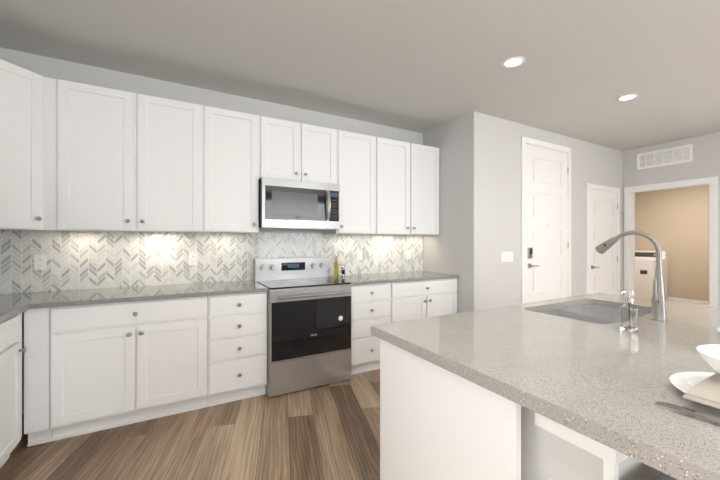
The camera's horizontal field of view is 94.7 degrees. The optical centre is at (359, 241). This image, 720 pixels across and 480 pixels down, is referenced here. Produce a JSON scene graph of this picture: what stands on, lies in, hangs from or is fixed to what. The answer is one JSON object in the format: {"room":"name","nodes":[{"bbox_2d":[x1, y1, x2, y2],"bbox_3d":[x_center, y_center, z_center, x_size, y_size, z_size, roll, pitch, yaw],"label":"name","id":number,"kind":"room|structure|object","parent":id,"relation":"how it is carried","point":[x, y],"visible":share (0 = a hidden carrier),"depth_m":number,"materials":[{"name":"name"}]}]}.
{"room":"kitchen","nodes":[
{"label":"kitchen","id":0,"kind":"room"},
{"bbox_2d":[0,369,379,479],"bbox_3d":[3.380,1.360,2.011,10.940,0.120,8.060,0,0,-29],"label":"floor","id":1,"kind":"structure","parent":0,"point":[330,431],"depth_m":2.11,"materials":[{"name":"brown wood"}]},
{"bbox_2d":[0,314,26,468],"bbox_3d":[-2.171,0.858,1.655,0.649,0.884,0.400,0,0,-29],"label":"base cabinet","id":2,"kind":"object","parent":1,"relation":"on","point":[10,386],"visible":0.96,"depth_m":1.85,"materials":[{"name":"white wood"}]},
{"bbox_2d":[0,299,31,322],"bbox_3d":[-2.096,0.400,1.508,0.638,0.030,0.810,0,0,-29],"label":"countertop","id":3,"kind":"structure","parent":2,"relation":"on","point":[12,305],"depth_m":1.91,"materials":[{"name":"grey stone"}]},
{"bbox_2d":[24,308,52,446],"bbox_3d":[-2.172,0.858,2.340,0.118,0.884,0.598,0,0,-29],"label":"filler panel","id":4,"kind":"object","parent":1,"relation":"on","point":[37,430],"visible":0.62,"depth_m":2.08,"materials":[{"name":"white wood"}]},
{"bbox_2d":[50,296,206,440],"bbox_3d":[-1.707,0.858,2.570,0.915,0.884,0.649,0,0,-29],"label":"base cabinet","id":5,"kind":"object","parent":1,"relation":"on","point":[113,365],"visible":0.94,"depth_m":2.29,"materials":[{"name":"white wood"}]},
{"bbox_2d":[0,280,267,308],"bbox_3d":[-1.824,0.400,2.510,2.088,0.030,0.640,0,0,-29],"label":"countertop","id":6,"kind":"structure","parent":5,"relation":"on","point":[48,299],"depth_m":2.45,"materials":[{"name":"grey stone"}]},
{"bbox_2d":[207,292,266,406],"bbox_3d":[-1.107,0.858,2.904,0.455,0.884,0.649,0,0,-29],"label":"base cabinet","id":7,"kind":"object","parent":1,"relation":"on","point":[236,347],"visible":0.94,"depth_m":2.64,"materials":[{"name":"white wood"}]},
{"bbox_2d":[254,257,351,396],"bbox_3d":[-0.545,0.735,3.151,0.758,1.130,0.708,0,0,-29],"label":"range","id":8,"kind":"object","parent":1,"relation":"on","point":[309,322],"visible":0.98,"depth_m":2.92,"materials":[{"name":"silver metal"}]},
{"bbox_2d":[351,283,389,374],"bbox_3d":[-0.033,0.859,3.502,0.472,0.884,0.649,0,0,-29],"label":"base cabinet","id":9,"kind":"object","parent":1,"relation":"on","point":[370,304],"visible":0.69,"depth_m":3.23,"materials":[{"name":"white wood"}]},
{"bbox_2d":[328,271,458,285],"bbox_3d":[0.371,0.401,3.734,1.398,0.030,0.638,0,0,-29],"label":"countertop","id":10,"kind":"structure","parent":9,"relation":"on","point":[376,278],"depth_m":3.59,"materials":[{"name":"grey stone"}]},
{"bbox_2d":[334,255,338,276],"bbox_3d":[-0.257,0.254,3.568,0.052,0.262,0.052,0,0,-29],"label":"oil bottle","id":11,"kind":"object","parent":10,"relation":"on","point":[336,270],"visible":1,"depth_m":3.55,"materials":[{"name":"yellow glass"}]},
{"bbox_2d":[341,264,344,276],"bbox_3d":[-0.184,0.317,3.632,0.044,0.136,0.044,0,0,-29],"label":"salt grinder","id":12,"kind":"object","parent":10,"relation":"on","point":[343,270],"visible":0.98,"depth_m":3.62,"materials":[{"name":"silver metal"}]},
{"bbox_2d":[390,278,456,322],"bbox_3d":[0.580,0.859,3.844,0.926,0.884,0.649,0,0,-29],"label":"base cabinet","id":13,"kind":"object","parent":1,"relation":"on","point":[410,300],"visible":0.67,"depth_m":3.56,"materials":[{"name":"white wood"}]},
{"bbox_2d":[371,230,719,479],"bbox_3d":[1.244,0.622,1.449,2.020,1.356,1.377,0,0,-29],"label":"kitchen island","id":14,"kind":"object","parent":1,"relation":"on","point":[573,388],"visible":1,"depth_m":1.07,"materials":[{"name":"white stone"}]},
{"bbox_2d":[539,305,649,323],"bbox_3d":[1.333,0.527,1.884,0.732,0.202,0.442,0,0,-29],"label":"sink","id":15,"kind":"object","parent":14,"relation":"in","point":[599,314],"depth_m":2.10,"materials":[{"name":"silver metal"}]},
{"bbox_2d":[620,289,637,331],"bbox_3d":[1.161,0.297,1.433,0.073,0.175,0.056,0,0,-29],"label":"soap dispenser","id":16,"kind":"object","parent":14,"relation":"on","point":[628,316],"visible":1,"depth_m":1.42,"materials":[{"name":"clear glass"}]},
{"bbox_2d":[595,230,667,320],"bbox_3d":[1.391,0.164,1.726,0.094,0.441,0.310,0,0,-29],"label":"faucet","id":17,"kind":"object","parent":14,"relation":"on","point":[659,311],"depth_m":1.62,"materials":[{"name":"silver metal"}]},
{"bbox_2d":[654,344,719,424],"bbox_3d":[0.899,0.332,0.767,0.357,0.104,0.290,0,0,-29],"label":"place setting","id":18,"kind":"object","parent":14,"relation":"on","point":[702,387],"visible":1,"depth_m":0.81,"materials":[{"name":"white ceramic"}]},
{"bbox_2d":[635,251,667,299],"bbox_3d":[6.125,0.757,7.244,0.692,1.090,0.690,0,0,-29],"label":"washer","id":19,"kind":"object","parent":1,"relation":"on","point":[645,263],"visible":0.27,"depth_m":6.98,"materials":[{"name":"white metal"}]},
{"bbox_2d":[654,472,676,479],"bbox_3d":[0.868,0.935,0.686,0.428,0.731,0.360,0,0,-29],"label":"stool","id":20,"kind":"object","parent":1,"relation":"on","point":[662,476],"depth_m":0.80,"materials":[{"name":"grey fabric"}]},
{"bbox_2d":[668,297,708,304],"bbox_3d":[6.997,1.252,6.498,0.014,0.100,3.500,0,0,-29],"label":"baseboard","id":21,"kind":"structure","parent":1,"relation":"on","point":[689,301],"depth_m":6.85,"materials":[{"name":"white wood"}]},
{"bbox_2d":[0,47,422,414],"bbox_3d":[-1.115,-0.060,3.342,4.380,2.720,0.120,0,0,-29],"label":"wall","id":22,"kind":"structure","parent":0,"point":[48,67],"depth_m":3.02,"materials":[{"name":"grey paint"}]},
{"bbox_2d":[0,59,60,230],"bbox_3d":[-2.447,-0.615,2.181,0.679,1.070,0.610,0,0,-29],"label":"upper cabinet","id":23,"kind":"object","parent":22,"relation":"attached to","point":[27,150],"visible":0.94,"depth_m":2.22,"materials":[{"name":"white wood"}]},
{"bbox_2d":[56,79,137,231],"bbox_3d":[-2.008,-0.615,2.571,0.468,1.070,0.354,0,0,-29],"label":"upper cabinet","id":24,"kind":"object","parent":22,"relation":"attached to","point":[96,158],"visible":1,"depth_m":2.44,"materials":[{"name":"white wood"}]},
{"bbox_2d":[136,94,258,232],"bbox_3d":[-1.395,-0.615,2.913,0.936,1.070,0.354,0,0,-29],"label":"upper cabinet","id":25,"kind":"object","parent":22,"relation":"attached to","point":[197,168],"visible":1,"depth_m":2.76,"materials":[{"name":"white wood"}]},
{"bbox_2d":[0,230,422,293],"bbox_3d":[-1.031,0.148,3.315,4.254,0.475,0.006,0,0,-29],"label":"tile backsplash","id":26,"kind":"structure","parent":22,"relation":"attached to","point":[79,260],"depth_m":2.93,"materials":[{"name":"white tile"}]},
{"bbox_2d":[34,255,46,269],"bbox_3d":[-2.434,0.160,2.525,0.070,0.115,0.008,0,0,-29],"label":"electrical outlet","id":27,"kind":"object","parent":26,"relation":"attached to","point":[40,262],"visible":1,"depth_m":2.52,"materials":[{"name":"white plastic"}]},
{"bbox_2d":[189,253,197,264],"bbox_3d":[-1.523,0.160,3.032,0.070,0.115,0.008,0,0,-29],"label":"electrical outlet","id":28,"kind":"object","parent":26,"relation":"attached to","point":[193,258],"visible":1,"depth_m":3.03,"materials":[{"name":"white plastic"}]},
{"bbox_2d":[357,251,362,259],"bbox_3d":[-0.001,0.166,3.879,0.070,0.115,0.010,0,0,-29],"label":"light switch","id":29,"kind":"object","parent":26,"relation":"attached to","point":[359,255],"visible":1,"depth_m":3.88,"materials":[{"name":"white plastic"}]},
{"bbox_2d":[406,250,410,258],"bbox_3d":[0.615,0.171,4.223,0.070,0.115,0.008,0,0,-29],"label":"electrical outlet","id":30,"kind":"object","parent":26,"relation":"attached to","point":[408,254],"visible":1,"depth_m":4.22,"materials":[{"name":"white plastic"}]},
{"bbox_2d":[259,116,335,183],"bbox_3d":[-0.645,-0.862,3.331,0.780,0.575,0.354,0,0,-29],"label":"upper cabinet","id":31,"kind":"object","parent":22,"relation":"attached to","point":[290,150],"visible":0.81,"depth_m":3.18,"materials":[{"name":"white wood"}]},
{"bbox_2d":[259,177,339,229],"bbox_3d":[-0.622,-0.347,3.289,0.766,0.452,0.449,0,0,-29],"label":"over-the-range microwave","id":32,"kind":"object","parent":31,"relation":"attached to","point":[286,204],"visible":0.98,"depth_m":3.11,"materials":[{"name":"silver metal"}]},
{"bbox_2d":[325,130,374,234],"bbox_3d":[-0.100,-0.615,3.634,0.468,1.070,0.354,0,0,-29],"label":"upper cabinet","id":33,"kind":"object","parent":22,"relation":"attached to","point":[355,166],"visible":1,"depth_m":3.51,"materials":[{"name":"white wood"}]},
{"bbox_2d":[364,137,438,234],"bbox_3d":[0.508,-0.614,3.973,0.925,1.070,0.354,0,0,-29],"label":"upper cabinet","id":34,"kind":"object","parent":22,"relation":"attached to","point":[406,188],"visible":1,"depth_m":3.82,"materials":[{"name":"white wood"}]},
{"bbox_2d":[0,0,719,150],"bbox_3d":[3.380,-1.480,2.012,10.940,0.120,8.060,0,0,-29],"label":"ceiling","id":35,"kind":"structure","parent":0,"point":[421,66],"depth_m":2.51,"materials":[{"name":"white paint"}]},
{"bbox_2d":[502,56,524,67],"bbox_3d":[1.213,-1.416,2.625,0.168,0.007,0.168,0,0,-29],"label":"recessed light","id":36,"kind":"object","parent":35,"relation":"in","point":[513,62],"visible":1,"depth_m":2.62,"materials":[{"name":"white"}]},
{"bbox_2d":[617,94,637,100],"bbox_3d":[2.635,-1.416,3.268,0.168,0.007,0.168,0,0,-29],"label":"recessed light","id":37,"kind":"object","parent":35,"relation":"in","point":[627,97],"visible":1,"depth_m":3.27,"materials":[{"name":"white"}]},
{"bbox_2d":[423,111,622,312],"bbox_3d":[2.386,-0.059,5.092,3.440,2.720,1.470,0,0,-29],"label":"wall","id":38,"kind":"structure","parent":0,"point":[479,193],"depth_m":3.88,"materials":[{"name":"grey paint"}]},
{"bbox_2d":[501,252,512,261],"bbox_3d":[1.712,0.183,3.869,0.195,0.109,0.009,0,0,-29],"label":"light switch","id":39,"kind":"object","parent":38,"relation":"attached to","point":[506,256],"visible":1,"depth_m":3.86,"materials":[{"name":"white plastic"}]},
{"bbox_2d":[521,136,570,303],"bbox_3d":[2.401,0.018,4.247,1.045,2.565,0.020,0,0,-29],"label":"door frame","id":40,"kind":"structure","parent":38,"relation":"attached to","point":[534,142],"depth_m":4.01,"materials":[{"name":"white wood"}]},
{"bbox_2d":[526,144,568,302],"bbox_3d":[2.419,0.052,4.227,0.905,2.481,0.072,0,0,-29],"label":"entry door","id":41,"kind":"structure","parent":38,"relation":"in","point":[547,173],"depth_m":4.24,"materials":[{"name":"white wood"}]},
{"bbox_2d":[586,183,619,294],"bbox_3d":[3.620,0.238,4.926,0.945,2.125,0.020,0,0,-29],"label":"door frame","id":42,"kind":"structure","parent":38,"relation":"attached to","point":[589,186],"depth_m":4.72,"materials":[{"name":"white wood"}]},
{"bbox_2d":[590,189,621,293],"bbox_3d":[3.652,0.273,4.917,0.840,2.041,0.066,0,0,-29],"label":"closet door","id":43,"kind":"structure","parent":38,"relation":"in","point":[603,228],"depth_m":4.92,"materials":[{"name":"white wood"}]},
{"bbox_2d":[623,132,719,306],"bbox_3d":[5.739,-0.060,2.484,0.120,2.720,6.350,0,0,-29],"label":"wall","id":44,"kind":"structure","parent":0,"point":[705,163],"depth_m":4.60,"materials":[{"name":"grey paint"}]},
{"bbox_2d":[637,144,692,169],"bbox_3d":[4.378,-1.209,4.789,0.012,0.240,0.620,0,0,-29],"label":"air vent","id":45,"kind":"object","parent":44,"relation":"in","point":[669,156],"visible":1,"depth_m":4.76,"materials":[{"name":"white metal"}]},
{"bbox_2d":[624,176,717,305],"bbox_3d":[4.450,0.228,4.782,0.135,2.145,1.030,0,0,-29],"label":"trim","id":46,"kind":"structure","parent":44,"relation":"attached to","point":[629,240],"depth_m":4.66,"materials":[{"name":"white wood"}]},
{"bbox_2d":[635,185,708,301],"bbox_3d":[4.384,-0.059,5.043,0.005,2.720,3.740,0,0,-29],"label":"wall","id":47,"kind":"structure","parent":0,"point":[674,223],"depth_m":4.70,"materials":[{"name":"beige paint"}]}
]}

